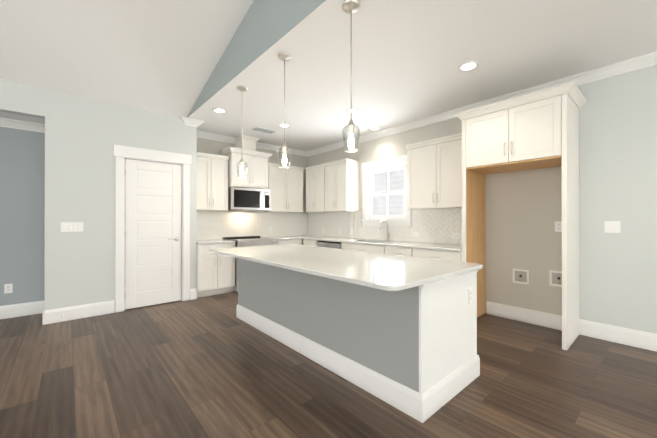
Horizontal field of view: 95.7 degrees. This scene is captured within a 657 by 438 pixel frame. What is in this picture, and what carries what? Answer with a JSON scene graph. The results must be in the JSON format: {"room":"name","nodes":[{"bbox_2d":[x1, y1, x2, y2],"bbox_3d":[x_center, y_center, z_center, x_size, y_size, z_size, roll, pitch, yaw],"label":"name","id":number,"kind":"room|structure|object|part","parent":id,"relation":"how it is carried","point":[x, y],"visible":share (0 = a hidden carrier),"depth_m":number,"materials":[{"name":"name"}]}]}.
{"room":"kitchen","nodes":[
{"label":"kitchen","id":0,"kind":"room"},
{"bbox_2d":[0,80,183,312],"bbox_3d":[-4.321,-0.151,2.627,5.593,2.730,0.120,0,0,-41],"label":"wall","id":1,"kind":"structure","parent":0,"point":[57,172],"depth_m":3.71,"materials":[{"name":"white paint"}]},
{"bbox_2d":[4,283,12,293],"bbox_3d":[-3.950,0.853,3.666,0.070,0.115,0.008,0,0,-41],"label":"outlet","id":2,"kind":"object","parent":1,"relation":"attached to","point":[8,288],"visible":1,"depth_m":3.67,"materials":[{"name":"white plastic"}]},
{"bbox_2d":[0,300,44,318],"bbox_3d":[-5.229,1.134,2.532,4.110,0.160,0.016,0,0,-41],"label":"baseboard","id":3,"kind":"structure","parent":1,"relation":"attached to","point":[30,308],"depth_m":3.73,"materials":[{"name":"white wood"}]},
{"bbox_2d":[0,118,44,132],"bbox_3d":[-5.205,-1.181,2.511,4.110,0.090,0.088,0,0,-41],"label":"crown molding","id":4,"kind":"structure","parent":1,"relation":"attached to","point":[9,123],"depth_m":3.72,"materials":[{"name":"white wood"}]},
{"bbox_2d":[61,222,82,231],"bbox_3d":[-3.111,0.092,3.606,0.193,0.112,0.010,0,0,-41],"label":"switch plate","id":5,"kind":"object","parent":1,"relation":"attached to","point":[71,226],"visible":1,"depth_m":3.60,"materials":[{"name":"white plastic"}]},
{"bbox_2d":[41,300,113,324],"bbox_3d":[-3.049,1.137,3.656,0.677,0.160,0.016,0,0,-41],"label":"baseboard","id":6,"kind":"structure","parent":1,"relation":"attached to","point":[101,308],"depth_m":3.63,"materials":[{"name":"white wood"}]},
{"bbox_2d":[113,145,191,312],"bbox_3d":[-2.482,0.122,4.233,0.962,2.192,0.144,0,0,-41],"label":"door frame","id":7,"kind":"structure","parent":1,"relation":"attached to","point":[121,153],"depth_m":4.00,"materials":[{"name":"white wood"}]},
{"bbox_2d":[125,159,181,309],"bbox_3d":[-2.453,0.196,4.198,0.706,2.020,0.090,0,0,-41],"label":"pantry door","id":8,"kind":"structure","parent":1,"relation":"in","point":[153,233],"depth_m":4.19,"materials":[{"name":"white wood"}]},
{"bbox_2d":[0,291,656,437],"bbox_3d":[-0.828,1.235,0.771,8.620,0.050,9.680,0,0,-41],"label":"floor","id":9,"kind":"structure","parent":0,"point":[212,366],"depth_m":2.16,"materials":[{"name":"brown wood"}]},
{"bbox_2d":[196,239,301,297],"bbox_3d":[-1.450,0.803,5.406,1.971,0.836,0.644,0,0,-41],"label":"base cabinets","id":10,"kind":"object","parent":9,"relation":"on","point":[215,274],"visible":0.48,"depth_m":4.73,"materials":[{"name":"white wood"}]},
{"bbox_2d":[197,239,235,243],"bbox_3d":[-1.965,0.367,4.954,0.600,0.030,0.623,0,0,-41],"label":"countertop","id":11,"kind":"structure","parent":10,"relation":"on","point":[210,241],"depth_m":4.80,"materials":[{"name":"white stone"}]},
{"bbox_2d":[267,236,300,239],"bbox_3d":[-0.947,0.369,5.848,0.528,0.030,0.630,0,0,-41],"label":"countertop","id":12,"kind":"structure","parent":10,"relation":"on","point":[280,237],"depth_m":5.83,"materials":[{"name":"white stone"}]},
{"bbox_2d":[222,236,277,292],"bbox_3d":[-1.410,0.766,5.377,0.774,0.886,0.720,0,0,-41],"label":"range","id":13,"kind":"object","parent":9,"relation":"on","point":[243,241],"visible":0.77,"depth_m":5.10,"materials":[{"name":"silver metal"}]},
{"bbox_2d":[318,241,341,248],"bbox_3d":[0.208,0.804,5.428,0.658,0.834,0.608,0,0,-41],"label":"dishwasher","id":14,"kind":"object","parent":9,"relation":"on","point":[331,244],"visible":0.12,"depth_m":5.22,"materials":[{"name":"grey metal"}]},
{"bbox_2d":[236,304,479,422],"bbox_3d":[0.015,1.135,3.010,0.826,0.160,2.582,0,0,-41],"label":"baseboard","id":15,"kind":"structure","parent":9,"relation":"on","point":[425,405],"depth_m":2.13,"materials":[{"name":"white wood"}]},
{"bbox_2d":[238,258,477,393],"bbox_3d":[0.019,0.796,3.006,0.794,0.838,2.562,0,0,-41],"label":"kitchen island","id":16,"kind":"object","parent":9,"relation":"on","point":[421,339],"visible":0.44,"depth_m":2.14,"materials":[{"name":"grey paint"}]},
{"bbox_2d":[209,244,482,290],"bbox_3d":[-0.111,0.361,2.900,1.182,0.030,2.670,0,0,-41],"label":"island countertop","id":17,"kind":"structure","parent":16,"relation":"on","point":[386,272],"depth_m":2.28,"materials":[{"name":"white stone"}]},
{"bbox_2d":[468,287,472,303],"bbox_3d":[1.066,0.573,2.231,0.070,0.115,0.008,0,0,-41],"label":"outlet","id":18,"kind":"object","parent":16,"relation":"attached to","point":[470,295],"visible":1,"depth_m":2.23,"materials":[{"name":"white plastic"}]},
{"bbox_2d":[303,239,461,261],"bbox_3d":[0.739,0.801,4.839,0.644,0.836,3.115,0,0,-41],"label":"base cabinets","id":19,"kind":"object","parent":9,"relation":"on","point":[434,254],"depth_m":4.10,"materials":[{"name":"white wood"}]},
{"bbox_2d":[292,235,461,251],"bbox_3d":[0.524,0.367,5.069,0.645,0.030,3.743,0,0,-41],"label":"countertop","id":20,"kind":"structure","parent":19,"relation":"on","point":[444,247],"depth_m":4.38,"materials":[{"name":"white stone"}]},
{"bbox_2d":[379,219,389,240],"bbox_3d":[0.927,0.173,4.893,0.223,0.356,0.102,0,0,-41],"label":"faucet","id":21,"kind":"object","parent":20,"relation":"on","point":[387,235],"visible":1,"depth_m":4.95,"materials":[{"name":"silver metal"}]},
{"bbox_2d":[454,82,586,349],"bbox_3d":[2.089,-0.012,3.298,0.662,2.455,1.104,0,0,-41],"label":"surround panel","id":22,"kind":"object","parent":9,"relation":"on","point":[538,134],"visible":0.98,"depth_m":3.06,"materials":[{"name":"white wood"}]},
{"bbox_2d":[0,0,656,150],"bbox_3d":[-0.664,-2.550,0.685,8.500,2.640,9.080,0,0,-41],"label":"ceiling","id":23,"kind":"structure","parent":0,"point":[409,57],"depth_m":2.96,"materials":[{"name":"white paint"}]},
{"bbox_2d":[236,86,247,177],"bbox_3d":[-0.996,-1.000,3.424,0.130,1.028,0.130,0,0,-41],"label":"pendant light","id":24,"kind":"object","parent":23,"relation":"hanging from","point":[242,88],"depth_m":3.41,"materials":[{"name":"clear glass"}]},
{"bbox_3d":[-0.996,-0.575,3.423,0.127,0.178,0.127,0,0,-41],"label":"pendant light shade","id":25,"kind":"part","parent":24,"relation":"part of","materials":[{"name":"clear glass"}]},
{"bbox_2d":[250,126,276,133],"bbox_3d":[-1.089,-1.504,5.023,0.400,0.010,0.200,0,0,-41],"label":"ceiling vent","id":26,"kind":"object","parent":23,"relation":"in","point":[264,130],"visible":1,"depth_m":5.01,"materials":[{"name":"white metal"}]},
{"bbox_2d":[278,52,291,167],"bbox_3d":[-0.407,-1.001,2.756,0.130,1.028,0.130,0,0,-41],"label":"pendant light","id":27,"kind":"object","parent":23,"relation":"hanging from","point":[284,56],"depth_m":2.75,"materials":[{"name":"clear glass"}]},
{"bbox_3d":[-0.407,-0.553,2.754,0.043,0.115,0.043,0,0,-41],"label":"pendant light bulb","id":28,"kind":"part","parent":27,"relation":"part of","materials":[{"name":"white glass"}]},
{"bbox_3d":[-0.407,-0.577,2.755,0.127,0.178,0.127,0,0,-41],"label":"pendant light shade","id":29,"kind":"part","parent":27,"relation":"part of","materials":[{"name":"clear glass"}]},
{"bbox_2d":[212,61,479,129],"bbox_3d":[0.773,-1.510,3.222,2.425,0.008,4.582,0,0,-41],"label":"recessed lights","id":30,"kind":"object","parent":23,"relation":"attached to","point":[468,66],"depth_m":4.04,"materials":[{"name":"white plastic"}]},
{"bbox_2d":[342,0,359,151],"bbox_3d":[0.161,-1.003,2.112,0.130,1.028,0.130,0,0,-41],"label":"pendant light","id":31,"kind":"object","parent":23,"relation":"hanging from","point":[350,7],"depth_m":2.10,"materials":[{"name":"clear glass"}]},
{"bbox_3d":[0.161,-0.554,2.111,0.043,0.115,0.043,0,0,-41],"label":"pendant light bulb","id":32,"kind":"part","parent":31,"relation":"part of","materials":[{"name":"white glass"}]},
{"bbox_3d":[0.161,-0.578,2.111,0.127,0.178,0.127,0,0,-41],"label":"pendant light shade","id":33,"kind":"part","parent":31,"relation":"part of","materials":[{"name":"clear glass"}]},
{"bbox_2d":[322,227,459,238],"bbox_3d":[0.834,0.220,5.199,0.010,0.115,2.952,0,0,-41],"label":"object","id":34,"kind":"structure","parent":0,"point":[454,235],"depth_m":4.65,"materials":[{"name":"white plastic"}]},
{"bbox_2d":[184,0,656,333],"bbox_3d":[0.588,-1.589,1.388,0.030,5.600,8.480,0,0,-41],"label":"wall","id":35,"kind":"structure","parent":0,"point":[618,118],"depth_m":3.08,"materials":[{"name":"white paint"}]},
{"bbox_2d":[189,119,204,132],"bbox_3d":[-2.123,-1.466,4.738,0.098,0.090,0.548,0,0,-41],"label":"crown molding","id":36,"kind":"structure","parent":35,"relation":"attached to","point":[196,123],"depth_m":4.53,"materials":[{"name":"white wood"}]},
{"bbox_2d":[197,135,303,212],"bbox_3d":[-1.418,-0.829,5.565,2.224,1.357,0.455,0,0,-41],"label":"upper cabinets","id":37,"kind":"object","parent":35,"relation":"attached to","point":[217,176],"visible":0.9,"depth_m":5.34,"materials":[{"name":"white wood"}]},
{"bbox_2d":[228,186,269,210],"bbox_3d":[-1.506,-0.367,5.501,0.760,0.407,0.427,0,0,-41],"label":"over-the-range microwave","id":38,"kind":"object","parent":37,"relation":"attached to","point":[247,199],"visible":0.98,"depth_m":5.35,"materials":[{"name":"silver metal"}]},
{"bbox_2d":[197,211,306,239],"bbox_3d":[-1.439,0.101,5.843,2.565,0.503,0.010,0,0,-41],"label":"tile backsplash","id":39,"kind":"structure","parent":35,"relation":"attached to","point":[216,224],"depth_m":5.74,"materials":[{"name":"grey tile"}]},
{"bbox_2d":[197,131,306,155],"bbox_3d":[-1.447,-1.463,5.787,2.480,0.090,0.088,0,0,-41],"label":"crown molding","id":40,"kind":"structure","parent":35,"relation":"attached to","point":[201,134],"depth_m":5.55,"materials":[{"name":"white wood"}]},
{"bbox_2d":[308,211,361,238],"bbox_3d":[0.072,0.102,6.079,0.010,0.503,1.631,0,0,-41],"label":"tile backsplash","id":41,"kind":"structure","parent":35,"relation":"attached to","point":[331,223],"depth_m":5.99,"materials":[{"name":"grey tile"}]},
{"bbox_2d":[305,133,461,226],"bbox_3d":[0.789,-0.488,5.078,0.462,1.203,3.403,0,0,-41],"label":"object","id":42,"kind":"structure","parent":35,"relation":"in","point":[434,173],"depth_m":4.85,"materials":[{"name":"white wood"}]},
{"bbox_2d":[362,226,411,241],"bbox_3d":[0.964,0.233,5.069,0.010,0.236,1.064,0,0,-41],"label":"tile backsplash","id":43,"kind":"structure","parent":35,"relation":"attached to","point":[398,233],"depth_m":4.99,"materials":[{"name":"grey tile"}]},
{"bbox_2d":[412,208,461,244],"bbox_3d":[1.662,0.098,4.277,0.010,0.503,1.048,0,0,-41],"label":"tile backsplash","id":44,"kind":"structure","parent":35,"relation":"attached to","point":[440,226],"depth_m":4.35,"materials":[{"name":"grey tile"}]},
{"bbox_2d":[306,52,656,156],"bbox_3d":[2.450,-1.469,3.330,0.088,0.090,8.930,0,0,-41],"label":"crown molding","id":45,"kind":"structure","parent":35,"relation":"attached to","point":[632,64],"depth_m":3.50,"materials":[{"name":"white wood"}]},
{"bbox_2d":[513,268,528,284],"bbox_3d":[2.300,0.682,3.556,0.170,0.170,0.027,0,0,43],"label":"outlet box","id":46,"kind":"object","parent":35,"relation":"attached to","point":[520,276],"depth_m":3.55,"materials":[{"name":"white plastic"}]},
{"bbox_2d":[486,301,561,330],"bbox_3d":[2.334,1.136,3.509,0.016,0.160,0.880,0,0,-41],"label":"baseboard","id":47,"kind":"structure","parent":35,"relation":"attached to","point":[544,319],"depth_m":3.51,"materials":[{"name":"white wood"}]},
{"bbox_2d":[549,270,561,286],"bbox_3d":[2.542,0.655,3.281,0.170,0.170,0.027,0,0,43],"label":"outlet box","id":48,"kind":"object","parent":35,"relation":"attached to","point":[555,277],"depth_m":3.30,"materials":[{"name":"white plastic"}]},
{"bbox_2d":[555,221,561,231],"bbox_3d":[2.542,0.079,3.281,0.008,0.115,0.070,0,0,-41],"label":"outlet","id":49,"kind":"object","parent":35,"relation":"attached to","point":[558,226],"visible":0.96,"depth_m":3.28,"materials":[{"name":"white plastic"}]},
{"bbox_2d":[604,221,620,232],"bbox_3d":[2.826,0.075,2.958,0.010,0.115,0.116,0,0,-41],"label":"switch plate","id":50,"kind":"object","parent":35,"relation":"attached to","point":[612,226],"visible":1,"depth_m":2.96,"materials":[{"name":"white plastic"}]},
{"bbox_2d":[579,319,656,351],"bbox_3d":[4.043,1.132,1.572,0.016,0.160,4.194,0,0,-41],"label":"baseboard","id":51,"kind":"structure","parent":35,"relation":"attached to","point":[630,337],"depth_m":2.91,"materials":[{"name":"white wood"}]},
{"label":"outside","id":52,"kind":"structure","parent":0,"visible":0},
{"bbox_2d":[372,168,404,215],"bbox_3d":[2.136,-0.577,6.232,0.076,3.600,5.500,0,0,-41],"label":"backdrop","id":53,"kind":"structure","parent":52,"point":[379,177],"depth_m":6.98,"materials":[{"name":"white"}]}
]}

